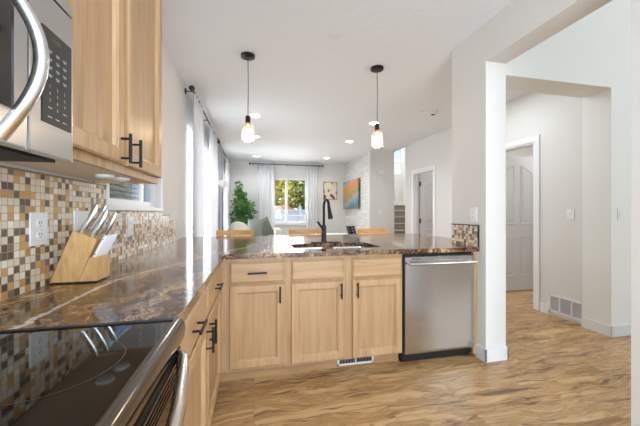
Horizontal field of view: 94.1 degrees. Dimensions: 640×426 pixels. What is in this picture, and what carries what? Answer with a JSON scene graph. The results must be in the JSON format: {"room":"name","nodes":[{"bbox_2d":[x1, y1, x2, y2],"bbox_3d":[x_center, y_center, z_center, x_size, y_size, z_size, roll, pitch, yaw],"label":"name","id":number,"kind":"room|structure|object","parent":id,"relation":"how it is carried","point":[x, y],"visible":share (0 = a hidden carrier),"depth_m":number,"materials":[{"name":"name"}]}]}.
{"room":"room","nodes":[
{"label":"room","id":0,"kind":"room"},
{"bbox_2d":[0,41,225,239],"bbox_3d":[-1.537,-0.167,2.999,0.120,2.714,11.520,0,0,-12],"label":"wall","id":1,"kind":"structure","parent":0,"point":[177,105],"depth_m":3.12,"materials":[{"name":"beige paint"}]},
{"bbox_2d":[0,0,72,162],"bbox_3d":[-0.634,-0.326,0.285,0.440,0.424,0.768,0,0,-12],"label":"microwave","id":2,"kind":"object","parent":1,"relation":"attached to","point":[36,36],"visible":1,"depth_m":0.56,"materials":[{"name":"silver metal"}]},
{"bbox_2d":[48,50,66,124],"bbox_3d":[-0.558,-0.265,0.634,0.001,0.137,0.061,0,0,-12],"label":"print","id":3,"kind":"object","parent":2,"relation":"attached to","point":[57,76],"depth_m":0.63},
{"bbox_2d":[53,0,72,18],"bbox_3d":[-0.515,-0.482,0.312,0.050,0.065,0.768,0,0,-12],"label":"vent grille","id":4,"kind":"object","parent":2,"relation":"attached to","point":[63,6],"depth_m":0.66,"materials":[{"name":"silver metal"}]},
{"bbox_2d":[0,0,161,183],"bbox_3d":[-0.876,-0.711,1.127,0.355,1.118,0.975,0,0,-12],"label":"upper cabinet","id":5,"kind":"object","parent":1,"relation":"attached to","point":[117,44],"visible":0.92,"depth_m":1.08,"materials":[{"name":"brown wood"}]},
{"bbox_2d":[95,174,114,178],"bbox_3d":[-0.917,-0.154,1.272,0.068,0.016,0.068,0,0,-12],"label":"puck light","id":6,"kind":"object","parent":5,"relation":"attached to","point":[100,176],"visible":1,"depth_m":1.25,"materials":[{"name":"white plastic"}]},
{"bbox_2d":[113,177,129,181],"bbox_3d":[-0.921,-0.154,1.384,0.068,0.016,0.068,0,0,-12],"label":"puck light","id":7,"kind":"object","parent":5,"relation":"attached to","point":[118,179],"visible":0.97,"depth_m":1.36,"materials":[{"name":"white plastic"}]},
{"bbox_2d":[0,165,176,300],"bbox_3d":[-1.106,0.065,1.358,0.010,0.431,3.530,0,0,-12],"label":"backsplash","id":8,"kind":"structure","parent":1,"relation":"attached to","point":[24,268],"depth_m":1.17,"materials":[{"name":"tile"}]},
{"bbox_2d":[29,212,47,246],"bbox_3d":[-1.044,0.059,1.107,0.009,0.122,0.090,0,0,-12],"label":"power outlet","id":9,"kind":"object","parent":8,"relation":"attached to","point":[38,221],"visible":1,"depth_m":1.10,"materials":[{"name":"white plastic"}]},
{"bbox_2d":[37,219,42,227],"bbox_3d":[-1.041,0.038,1.108,0.003,0.033,0.033,0,0,-12],"label":"receptacle","id":10,"kind":"object","parent":9,"relation":"attached to","point":[39,221],"depth_m":1.11,"materials":[{"name":"white plastic"}]},
{"bbox_2d":[37,230,42,238],"bbox_3d":[-1.041,0.080,1.108,0.003,0.033,0.033,0,0,-12],"label":"receptacle","id":11,"kind":"object","parent":9,"relation":"attached to","point":[39,232],"depth_m":1.11,"materials":[{"name":"white plastic"}]},
{"bbox_2d":[73,211,89,230],"bbox_3d":[-1.103,0.052,1.387,0.013,0.125,0.125,0,0,-12],"label":"outlet","id":12,"kind":"object","parent":8,"relation":"attached to","point":[79,217],"visible":0.51,"depth_m":1.35,"materials":[{"name":"white plastic"}]},
{"bbox_2d":[128,217,132,235],"bbox_3d":[-1.226,0.085,1.931,0.009,0.120,0.080,0,0,-12],"label":"power outlet","id":13,"kind":"object","parent":8,"relation":"attached to","point":[130,219],"visible":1,"depth_m":1.92,"materials":[{"name":"white plastic"}]},
{"bbox_2d":[104,103,162,210],"bbox_3d":[-1.311,-0.487,2.101,0.112,0.945,1.010,0,0,-12],"label":"window","id":14,"kind":"structure","parent":1,"relation":"in","point":[122,197],"depth_m":2.13,"materials":[{"name":"white paint"}]},
{"bbox_2d":[187,128,208,236],"bbox_3d":[-1.883,0.000,4.561,0.060,2.140,1.980,0,0,-12],"label":"window","id":15,"kind":"structure","parent":1,"relation":"in","point":[189,135],"depth_m":4.17,"materials":[{"name":"white paint"}]},
{"bbox_2d":[185,85,218,140],"bbox_3d":[-1.757,-1.425,4.579,0.130,0.064,2.470,0,0,-12],"label":"curtain rod","id":16,"kind":"object","parent":1,"relation":"attached to","point":[191,87],"visible":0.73,"depth_m":3.49,"materials":[{"name":"brown metal"}]},
{"bbox_2d":[192,94,203,236],"bbox_3d":[-1.550,-0.125,3.799,0.079,2.570,0.592,0,0,-12],"label":"curtain","id":17,"kind":"object","parent":16,"relation":"hanging from","point":[198,196],"visible":0.65,"depth_m":3.66,"materials":[{"name":"white fabric"}]},
{"bbox_2d":[208,125,217,236],"bbox_3d":[-1.864,-0.125,5.220,0.082,2.570,0.992,0,0,-12],"label":"curtain","id":18,"kind":"object","parent":16,"relation":"hanging from","point":[213,158],"visible":0.72,"depth_m":4.95,"materials":[{"name":"white fabric"}]},
{"bbox_3d":[-2.332,-1.425,7.176,0.130,0.064,2.550,0,0,-12],"label":"curtain rod","id":19,"kind":"object","parent":1,"relation":"attached to","visible":0},
{"bbox_2d":[218,144,222,236],"bbox_3d":[-2.123,-0.125,6.391,0.082,2.570,0.663,0,0,-12],"label":"curtain","id":20,"kind":"object","parent":19,"relation":"hanging from","point":[220,152],"visible":0.59,"depth_m":6.14,"materials":[{"name":"grey fabric"}]},
{"bbox_2d":[225,157,229,235],"bbox_3d":[-2.478,-0.135,7.992,0.083,2.590,0.882,0,0,-12],"label":"curtain","id":21,"kind":"object","parent":19,"relation":"hanging from","point":[227,175],"visible":0.69,"depth_m":7.74,"materials":[{"name":"white fabric"}]},
{"bbox_2d":[228,160,344,235],"bbox_3d":[-0.972,-0.167,8.962,3.562,2.714,0.120,0,0,-12],"label":"wall","id":22,"kind":"structure","parent":0,"point":[240,170],"depth_m":8.96,"materials":[{"name":"paint"}]},
{"bbox_2d":[249,162,323,166],"bbox_3d":[-0.974,-1.425,8.837,2.210,0.064,0.120,0,0,-12],"label":"curtain rod","id":23,"kind":"object","parent":22,"relation":"attached to","point":[249,162],"visible":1,"depth_m":8.78,"materials":[{"name":"brown metal"}]},
{"bbox_2d":[257,164,274,226],"bbox_3d":[-1.571,-0.125,8.673,0.527,2.570,0.080,0,0,-12],"label":"curtain","id":24,"kind":"object","parent":23,"relation":"hanging from","point":[265,173],"visible":0.59,"depth_m":8.67,"materials":[{"name":"white fabric"}]},
{"bbox_2d":[306,166,317,234],"bbox_3d":[-0.234,-0.125,8.970,0.370,2.570,0.082,0,0,-12],"label":"curtain","id":25,"kind":"object","parent":23,"relation":"hanging from","point":[312,171],"visible":0.7,"depth_m":8.97,"materials":[{"name":"white fabric"}]},
{"bbox_2d":[275,178,305,224],"bbox_3d":[-0.900,-0.335,8.942,1.090,1.390,0.130,0,0,-12],"label":"window","id":26,"kind":"structure","parent":22,"relation":"in","point":[286,222],"depth_m":8.92,"materials":[{"name":"white paint"}]},
{"bbox_2d":[323,182,336,199],"bbox_3d":[0.314,-0.680,9.171,0.440,0.560,0.028,0,0,-12],"label":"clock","id":27,"kind":"object","parent":22,"relation":"attached to","point":[329,188],"visible":1,"depth_m":9.16,"materials":[{"name":"brown wood"}]},
{"bbox_2d":[162,0,528,163],"bbox_3d":[1.584,-1.584,3.690,6.512,0.120,11.520,0,0,-12],"label":"ceiling","id":28,"kind":"structure","parent":0,"point":[313,93],"depth_m":3.14,"materials":[{"name":"white paint"}]},
{"bbox_2d":[241,51,254,141],"bbox_3d":[-0.696,-1.110,2.878,0.132,0.828,0.132,0,0,-12],"label":"pendant light","id":29,"kind":"object","parent":28,"relation":"hanging from","point":[248,56],"visible":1,"depth_m":2.87,"materials":[{"name":"black metal"}]},
{"bbox_2d":[245,115,250,122],"bbox_3d":[-0.696,-0.906,2.878,0.048,0.068,0.047,0,0,-12],"label":"socket","id":30,"kind":"object","parent":29,"relation":"attached to","point":[247,120],"depth_m":2.86,"materials":[{"name":"black metal"}]},
{"bbox_2d":[249,113,260,117],"bbox_3d":[-1.015,-1.520,4.651,0.196,0.008,0.196,0,0,-12],"label":"recessed light","id":31,"kind":"object","parent":28,"relation":"in","point":[255,115],"visible":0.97,"depth_m":4.63,"materials":[{"name":"white plastic"}]},
{"bbox_2d":[329,32,341,39],"bbox_3d":[0.132,-1.522,2.565,0.112,0.005,0.112,0,0,-12],"label":"cover","id":32,"kind":"object","parent":28,"relation":"attached to","point":[335,35],"visible":1,"depth_m":2.55,"materials":[{"name":"white paint"}]},
{"bbox_2d":[368,121,379,124],"bbox_3d":[0.914,-1.520,5.047,0.196,0.008,0.196,0,0,-12],"label":"recessed light","id":33,"kind":"object","parent":28,"relation":"in","point":[372,122],"visible":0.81,"depth_m":5.00,"materials":[{"name":"white plastic"}]},
{"bbox_2d":[371,65,383,147],"bbox_3d":[0.600,-1.110,3.129,0.132,0.828,0.132,0,0,-12],"label":"pendant light","id":34,"kind":"object","parent":28,"relation":"hanging from","point":[376,68],"visible":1,"depth_m":3.13,"materials":[{"name":"black metal"}]},
{"bbox_2d":[428,110,437,115],"bbox_3d":[1.705,-1.500,4.495,0.144,0.048,0.143,0,0,-12],"label":"smoke detector","id":35,"kind":"object","parent":28,"relation":"attached to","point":[434,112],"visible":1,"depth_m":4.45,"materials":[{"name":"white plastic"}]},
{"bbox_2d":[345,152,367,233],"bbox_3d":[1.000,-0.167,8.344,0.020,2.714,1.940,0,0,-12],"label":"brick wall","id":36,"kind":"structure","parent":0,"point":[358,167],"depth_m":8.02,"materials":[{"name":"white brick"}]},
{"bbox_2d":[343,178,358,208],"bbox_3d":[0.899,-0.530,8.567,0.080,0.820,1.300,0,0,-12],"label":"landscape painting","id":37,"kind":"object","parent":36,"relation":"attached to","point":[351,187],"visible":1,"depth_m":8.42,"materials":[{"name":"multicoloured fabric"}]},
{"bbox_2d":[368,146,405,233],"bbox_3d":[1.348,-0.960,8.236,0.665,4.300,3.300,0,0,-12],"label":"wall","id":38,"kind":"structure","parent":0,"point":[382,186],"depth_m":7.39,"materials":[{"name":"paint"}]},
{"bbox_2d":[369,151,370,233],"bbox_3d":[1.224,-0.167,7.320,0.045,2.714,0.035,0,0,-12],"label":"trim","id":39,"kind":"structure","parent":38,"relation":"attached to","point":[369,151],"depth_m":7.30,"materials":[{"name":"white paint"}]},
{"bbox_2d":[377,170,383,174],"bbox_3d":[1.501,-1.000,7.352,0.170,0.110,0.053,0,0,-12],"label":"door chime","id":40,"kind":"object","parent":38,"relation":"attached to","point":[379,172],"visible":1,"depth_m":7.33,"materials":[{"name":"white plastic"}]},
{"bbox_2d":[394,148,402,200],"bbox_3d":[2.176,-0.960,10.059,1.800,4.300,0.100,0,0,-12],"label":"wall","id":41,"kind":"structure","parent":0,"point":[398,178],"depth_m":10.12,"materials":[{"name":"paint"}]},
{"bbox_2d":[394,149,401,173],"bbox_3d":[2.392,-1.785,10.101,0.840,0.950,0.070,0,0,-12],"label":"window","id":42,"kind":"structure","parent":41,"relation":"in","point":[400,163],"depth_m":10.15,"materials":[{"name":"white paint"}]},
{"bbox_2d":[403,148,404,204],"bbox_3d":[3.226,-0.960,8.601,0.100,4.300,3.200,0,0,-12],"label":"wall","id":43,"kind":"structure","parent":0,"point":[403,148],"depth_m":10.09,"materials":[{"name":"paint"}]},
{"bbox_2d":[211,289,630,425],"bbox_3d":[2.014,1.220,3.826,7.412,0.060,11.600,0,0,-12],"label":"floor","id":44,"kind":"structure","parent":0,"point":[558,371],"depth_m":2.02,"materials":[{"name":"laminate"}]},
{"bbox_2d":[0,318,188,425],"bbox_3d":[-0.535,0.717,0.356,0.668,0.886,0.760,0,0,-12],"label":"stove","id":45,"kind":"object","parent":44,"relation":"on","point":[124,373],"visible":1,"depth_m":0.54,"materials":[{"name":"glass"}]},
{"bbox_2d":[179,289,214,425],"bbox_3d":[-0.718,0.753,1.029,0.608,0.874,0.624,0,0,-12],"label":"base cabinet","id":46,"kind":"object","parent":44,"relation":"on","point":[194,342],"visible":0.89,"depth_m":1.18,"materials":[{"name":"brown wood"}]},
{"bbox_2d":[0,233,479,329],"bbox_3d":[0.174,0.297,2.376,2.952,0.034,2.875,0,0,-12],"label":"countertop","id":47,"kind":"structure","parent":46,"relation":"on","point":[167,280],"depth_m":1.29,"materials":[{"name":"brown stone"}]},
{"bbox_2d":[50,229,109,283],"bbox_3d":[-0.990,0.175,1.238,0.162,0.209,0.115,0,0,-12],"label":"knife block","id":48,"kind":"object","parent":47,"relation":"on","point":[77,263],"visible":0.88,"depth_m":1.19,"materials":[{"name":"brown wood"}]},
{"bbox_2d":[79,204,98,232],"bbox_3d":[-0.944,0.031,1.212,0.077,0.139,0.016,0,0,-12],"label":"kitchen knife","id":49,"kind":"object","parent":48,"relation":"in","point":[94,209],"visible":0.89,"depth_m":1.21,"materials":[{"name":"metal"}]},
{"bbox_2d":[88,205,106,231],"bbox_3d":[-0.954,0.033,1.274,0.077,0.139,0.016,0,0,-12],"label":"kitchen knife","id":50,"kind":"object","parent":48,"relation":"in","point":[104,207],"visible":0.51,"depth_m":1.27,"materials":[{"name":"metal"}]},
{"bbox_2d":[90,210,107,236],"bbox_3d":[-0.909,0.051,1.222,0.074,0.132,0.016,0,0,-12],"label":"kitchen knife","id":51,"kind":"object","parent":48,"relation":"in","point":[104,215],"visible":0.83,"depth_m":1.22,"materials":[{"name":"metal"}]},
{"bbox_2d":[93,235,106,256],"bbox_3d":[-0.895,0.140,1.209,0.055,0.100,0.012,0,0,-12],"label":"steak knife","id":52,"kind":"object","parent":48,"relation":"in","point":[101,243],"visible":1,"depth_m":1.21,"materials":[{"name":"silver metal"}]},
{"bbox_2d":[96,235,107,256],"bbox_3d":[-0.898,0.140,1.222,0.055,0.100,0.012,0,0,-12],"label":"steak knife","id":53,"kind":"object","parent":48,"relation":"in","point":[106,235],"visible":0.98,"depth_m":1.22,"materials":[{"name":"silver metal"}]},
{"bbox_2d":[98,235,109,255],"bbox_3d":[-0.901,0.140,1.235,0.055,0.100,0.012,0,0,-12],"label":"steak knife","id":54,"kind":"object","parent":48,"relation":"in","point":[108,235],"visible":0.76,"depth_m":1.24,"materials":[{"name":"silver metal"}]},
{"bbox_2d":[100,234,111,255],"bbox_3d":[-0.904,0.140,1.248,0.055,0.100,0.012,0,0,-12],"label":"steak knife","id":55,"kind":"object","parent":48,"relation":"in","point":[109,234],"visible":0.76,"depth_m":1.25,"materials":[{"name":"silver metal"}]},
{"bbox_2d":[100,212,116,236],"bbox_3d":[-0.915,0.058,1.285,0.070,0.124,0.016,0,0,-12],"label":"kitchen knife","id":56,"kind":"object","parent":48,"relation":"in","point":[112,219],"visible":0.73,"depth_m":1.28,"materials":[{"name":"metal"}]},
{"bbox_2d":[311,198,340,242],"bbox_3d":[0.072,0.072,2.765,0.290,0.415,0.199,0,0,-12],"label":"faucet","id":57,"kind":"object","parent":47,"relation":"on","point":[323,226],"visible":1,"depth_m":2.80,"materials":[{"name":"black metal"}]},
{"bbox_2d":[294,246,369,248],"bbox_3d":[0.119,0.396,2.561,0.736,0.160,0.434,0,0,-12],"label":"sink","id":58,"kind":"object","parent":47,"relation":"in","point":[346,246],"visible":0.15,"depth_m":2.75,"materials":[{"name":"silver metal"}]},
{"bbox_2d":[205,267,223,425],"bbox_3d":[-0.858,0.753,1.665,0.608,0.874,0.676,0,0,-12],"label":"base cabinet","id":59,"kind":"object","parent":44,"relation":"on","point":[213,289],"visible":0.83,"depth_m":1.63,"materials":[{"name":"brown wood"}]},
{"bbox_2d":[218,180,227,235],"bbox_3d":[-1.922,0.275,5.904,0.200,1.830,0.200,0,0,-12],"label":"floor lamp","id":60,"kind":"object","parent":44,"relation":"on","point":[222,183],"visible":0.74,"depth_m":5.90,"materials":[{"name":"white metal"}]},
{"bbox_2d":[216,230,253,236],"bbox_3d":[-1.054,0.707,3.672,0.481,0.969,0.456,0,0,-12],"label":"bar stool","id":61,"kind":"object","parent":44,"relation":"on","point":[218,232],"visible":0.19,"depth_m":3.86,"materials":[{"name":"brown wood"}]},
{"bbox_2d":[227,222,250,235],"bbox_3d":[-1.827,0.691,6.721,0.469,1.002,0.469,0,0,33],"label":"tub chair","id":62,"kind":"object","parent":44,"relation":"on","point":[237,225],"visible":0.22,"depth_m":6.52,"materials":[{"name":"white fabric"}]},
{"bbox_2d":[229,180,257,225],"bbox_3d":[-2.078,0.139,8.120,0.829,2.102,0.583,0,0,-12],"label":"potted tree","id":63,"kind":"object","parent":44,"relation":"on","point":[246,207],"visible":0.79,"depth_m":8.06,"materials":[{"name":"green plant"}]},
{"bbox_2d":[220,257,287,380],"bbox_3d":[-0.517,0.753,2.350,0.470,0.874,0.628,0,0,-12],"label":"base cabinet","id":64,"kind":"object","parent":44,"relation":"on","point":[254,292],"visible":0.91,"depth_m":2.09,"materials":[{"name":"brown wood"}]},
{"bbox_2d":[268,227,281,235],"bbox_3d":[-1.492,0.790,7.617,0.940,0.800,0.920,0,0,-12],"label":"sofa","id":65,"kind":"object","parent":44,"relation":"on","point":[277,231],"visible":0.13,"depth_m":7.26,"materials":[{"name":"white fabric"}]},
{"bbox_2d":[248,219,264,235],"bbox_3d":[-1.640,0.400,7.544,0.482,0.518,0.149,0,0,-12],"label":"throw pillow","id":66,"kind":"object","parent":65,"relation":"on","point":[257,226],"visible":0.76,"depth_m":7.50,"materials":[{"name":"grey fabric"}]},
{"bbox_2d":[258,217,273,235],"bbox_3d":[-1.450,0.380,7.750,0.534,0.590,0.130,0,0,-12],"label":"throw pillow","id":67,"kind":"object","parent":65,"relation":"on","point":[267,229],"visible":0.54,"depth_m":7.72,"materials":[{"name":"green fabric"}]},
{"bbox_2d":[289,229,320,234],"bbox_3d":[-0.155,0.707,3.892,0.481,0.969,0.456,0,0,-12],"label":"bar stool","id":68,"kind":"object","parent":44,"relation":"on","point":[291,231],"visible":0.16,"depth_m":4.08,"materials":[{"name":"brown wood"}]},
{"bbox_2d":[311,233,347,234],"bbox_3d":[0.313,0.803,5.754,0.960,0.773,0.960,0,0,-12],"label":"dining table","id":69,"kind":"object","parent":44,"relation":"on","point":[326,233],"visible":0.09,"depth_m":5.78,"materials":[{"name":"white plastic"}]},
{"bbox_2d":[346,226,356,233],"bbox_3d":[0.584,0.329,5.558,0.166,0.180,0.120,0,0,-12],"label":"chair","id":70,"kind":"object","parent":69,"relation":"on","point":[350,230],"visible":0.78,"depth_m":5.51,"materials":[{"name":"black metal"}]},
{"bbox_2d":[287,246,401,372],"bbox_3d":[0.152,0.753,2.498,0.900,0.874,0.628,0,0,-12],"label":"base cabinet","id":71,"kind":"object","parent":44,"relation":"on","point":[350,306],"visible":0.94,"depth_m":2.24,"materials":[{"name":"brown wood"}]},
{"bbox_2d":[337,356,373,365],"bbox_3d":[0.277,1.141,2.321,0.295,0.068,0.008,0,0,-12],"label":"register","id":72,"kind":"object","parent":71,"relation":"attached to","point":[363,359],"visible":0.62,"depth_m":2.32,"materials":[{"name":"white plastic"}]},
{"bbox_2d":[357,228,387,233],"bbox_3d":[0.786,0.707,4.080,0.481,0.969,0.456,0,0,-12],"label":"bar stool","id":73,"kind":"object","parent":44,"relation":"on","point":[368,230],"visible":0.2,"depth_m":4.27,"materials":[{"name":"brown wood"}]},
{"bbox_2d":[394,201,404,233],"bbox_3d":[2.375,0.340,8.689,1.525,1.699,2.660,0,0,-12],"label":"stairs","id":74,"kind":"structure","parent":44,"relation":"on","point":[399,208],"depth_m":8.77,"materials":[{"name":"grey carpet"}]},
{"bbox_2d":[398,252,477,361],"bbox_3d":[0.907,0.754,2.640,0.626,0.864,0.636,0,0,-12],"label":"dishwasher","id":75,"kind":"object","parent":44,"relation":"on","point":[438,288],"visible":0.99,"depth_m":2.38,"materials":[{"name":"silver metal"}]},
{"bbox_2d":[470,251,476,353],"bbox_3d":[1.223,0.743,2.757,0.036,0.854,0.585,0,0,-12],"label":"strip","id":76,"kind":"object","parent":44,"relation":"on","point":[473,349],"visible":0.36,"depth_m":2.47,"materials":[{"name":"brown wood"}]},
{"bbox_2d":[419,146,532,174],"bbox_3d":[3.523,-0.967,5.159,2.090,4.314,3.650,0,0,-12],"label":"wall","id":77,"kind":"structure","parent":0,"point":[528,151],"depth_m":5.31,"materials":[{"name":"beige paint"}]},
{"bbox_2d":[405,92,581,324],"bbox_3d":[2.429,-0.967,5.009,0.110,4.314,3.830,0,0,-12],"label":"wall","id":78,"kind":"structure","parent":0,"point":[557,119],"depth_m":3.51,"materials":[{"name":"paint"}]},
{"bbox_2d":[411,164,435,235],"bbox_3d":[2.169,0.129,6.149,0.127,2.122,0.874,0,0,-12],"label":"trim","id":79,"kind":"structure","parent":78,"relation":"attached to","point":[414,173],"depth_m":6.48,"materials":[{"name":"white paint"}]},
{"bbox_2d":[419,175,432,235],"bbox_3d":[2.522,0.172,6.535,0.740,2.013,0.090,0,0,-12],"label":"door","id":80,"kind":"structure","parent":78,"relation":"in","point":[425,181],"depth_m":6.50,"materials":[{"name":"paint"}]},
{"bbox_2d":[506,156,532,290],"bbox_3d":[3.006,0.159,4.532,0.820,2.038,0.090,0,0,-12],"label":"door","id":81,"kind":"structure","parent":78,"relation":"in","point":[519,170],"depth_m":4.55,"materials":[{"name":"paint"}]},
{"bbox_2d":[506,134,539,310],"bbox_3d":[2.623,0.117,4.101,0.127,2.147,0.950,0,0,-12],"label":"trim","id":82,"kind":"structure","parent":78,"relation":"attached to","point":[534,141],"depth_m":3.67,"materials":[{"name":"white paint"}]},
{"bbox_2d":[539,302,548,313],"bbox_3d":[2.326,1.137,5.189,0.014,0.105,3.434,0,0,-12],"label":"baseboard","id":83,"kind":"structure","parent":78,"relation":"attached to","point":[543,307],"depth_m":3.56,"materials":[{"name":"white paint"}]},
{"bbox_2d":[549,293,581,321],"bbox_3d":[2.740,1.050,3.326,0.012,0.210,0.380,0,0,-12],"label":"air vent","id":84,"kind":"object","parent":78,"relation":"in","point":[570,308],"visible":0.8,"depth_m":3.32,"materials":[{"name":"white plastic"}]},
{"bbox_2d":[566,209,573,218],"bbox_3d":[2.750,0.010,3.277,0.013,0.110,0.080,0,0,-12],"label":"light switch","id":85,"kind":"object","parent":78,"relation":"attached to","point":[569,212],"visible":1,"depth_m":3.27,"materials":[{"name":"white plastic"}]},
{"bbox_2d":[452,0,639,425],"bbox_3d":[1.865,-1.110,0.391,0.190,4.600,4.957,0,0,-12],"label":"wall","id":86,"kind":"structure","parent":0,"point":[479,62],"depth_m":2.40,"materials":[{"name":"beige paint"}]},
{"bbox_2d":[452,223,478,246],"bbox_3d":[1.269,0.189,2.616,0.011,0.182,0.340,0,0,-12],"label":"backsplash","id":87,"kind":"structure","parent":86,"relation":"attached to","point":[464,234],"depth_m":2.60,"materials":[{"name":"tile"}]},
{"bbox_2d":[470,208,476,221],"bbox_3d":[1.293,0.015,2.511,0.009,0.120,0.075,0,0,-12],"label":"power outlet","id":88,"kind":"object","parent":86,"relation":"attached to","point":[473,211],"visible":1,"depth_m":2.50,"materials":[{"name":"white plastic"}]},
{"bbox_2d":[475,344,508,362],"bbox_3d":[1.374,1.137,2.607,0.218,0.105,0.445,0,0,-12],"label":"baseboard","id":89,"kind":"structure","parent":86,"relation":"attached to","point":[499,353],"depth_m":2.40,"materials":[{"name":"white paint"}]},
{"bbox_2d":[506,0,630,325],"bbox_3d":[3.648,-1.110,3.184,4.500,4.600,0.260,0,0,-12],"label":"wall","id":90,"kind":"structure","parent":0,"point":[589,60],"depth_m":2.89,"materials":[{"name":"paint"}]},
{"bbox_2d":[581,317,630,336],"bbox_3d":[4.303,1.137,3.322,3.162,0.105,0.274,0,0,-12],"label":"baseboard","id":91,"kind":"structure","parent":90,"relation":"attached to","point":[618,330],"depth_m":2.90,"materials":[{"name":"white paint"}]},
{"bbox_2d":[617,208,622,219],"bbox_3d":[2.906,0.013,2.882,0.070,0.115,0.010,0,0,-12],"label":"light switch","id":92,"kind":"object","parent":90,"relation":"attached to","point":[619,210],"visible":1,"depth_m":2.88,"materials":[{"name":"white plastic"}]},
{"label":"outside","id":93,"kind":"structure","parent":0,"visible":0},
{"bbox_3d":[-0.524,1.515,25.490,70.000,0.050,70.000,0,0,-12],"label":"ground","id":94,"kind":"structure","parent":93,"visible":0},
{"bbox_2d":[275,180,291,205],"bbox_3d":[-2.700,-0.856,15.646,2.565,4.704,2.630,0,0,-12],"label":"tree","id":95,"kind":"object","parent":94,"relation":"on","point":[279,184],"visible":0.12,"depth_m":15.18,"materials":[{"name":"green plant"}]},
{"bbox_2d":[275,206,293,209],"bbox_3d":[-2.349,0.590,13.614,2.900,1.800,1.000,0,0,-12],"label":"house","id":96,"kind":"structure","parent":94,"relation":"on","point":[276,207],"depth_m":13.24,"materials":[{"name":"white"}]},
{"bbox_2d":[275,205,304,220],"bbox_3d":[-0.848,0.580,12.615,7.170,1.820,0.160,0,0,-12],"label":"fence","id":97,"kind":"object","parent":94,"relation":"on","point":[299,211],"visible":0.09,"depth_m":12.52,"materials":[{"name":"white plastic"}]},
{"bbox_2d":[284,180,304,209],"bbox_3d":[-3.148,-1.849,19.273,9.250,7.644,4.113,0,0,-12],"label":"tree","id":98,"kind":"object","parent":94,"relation":"on","point":[292,203],"visible":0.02,"depth_m":18.81,"materials":[{"name":"green plant"}]},
{"bbox_2d":[291,180,304,209],"bbox_3d":[-0.194,-1.047,16.280,2.788,5.085,2.705,0,0,-12],"label":"tree","id":99,"kind":"object","parent":94,"relation":"on","point":[300,193],"visible":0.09,"depth_m":15.85,"materials":[{"name":"green plant"}]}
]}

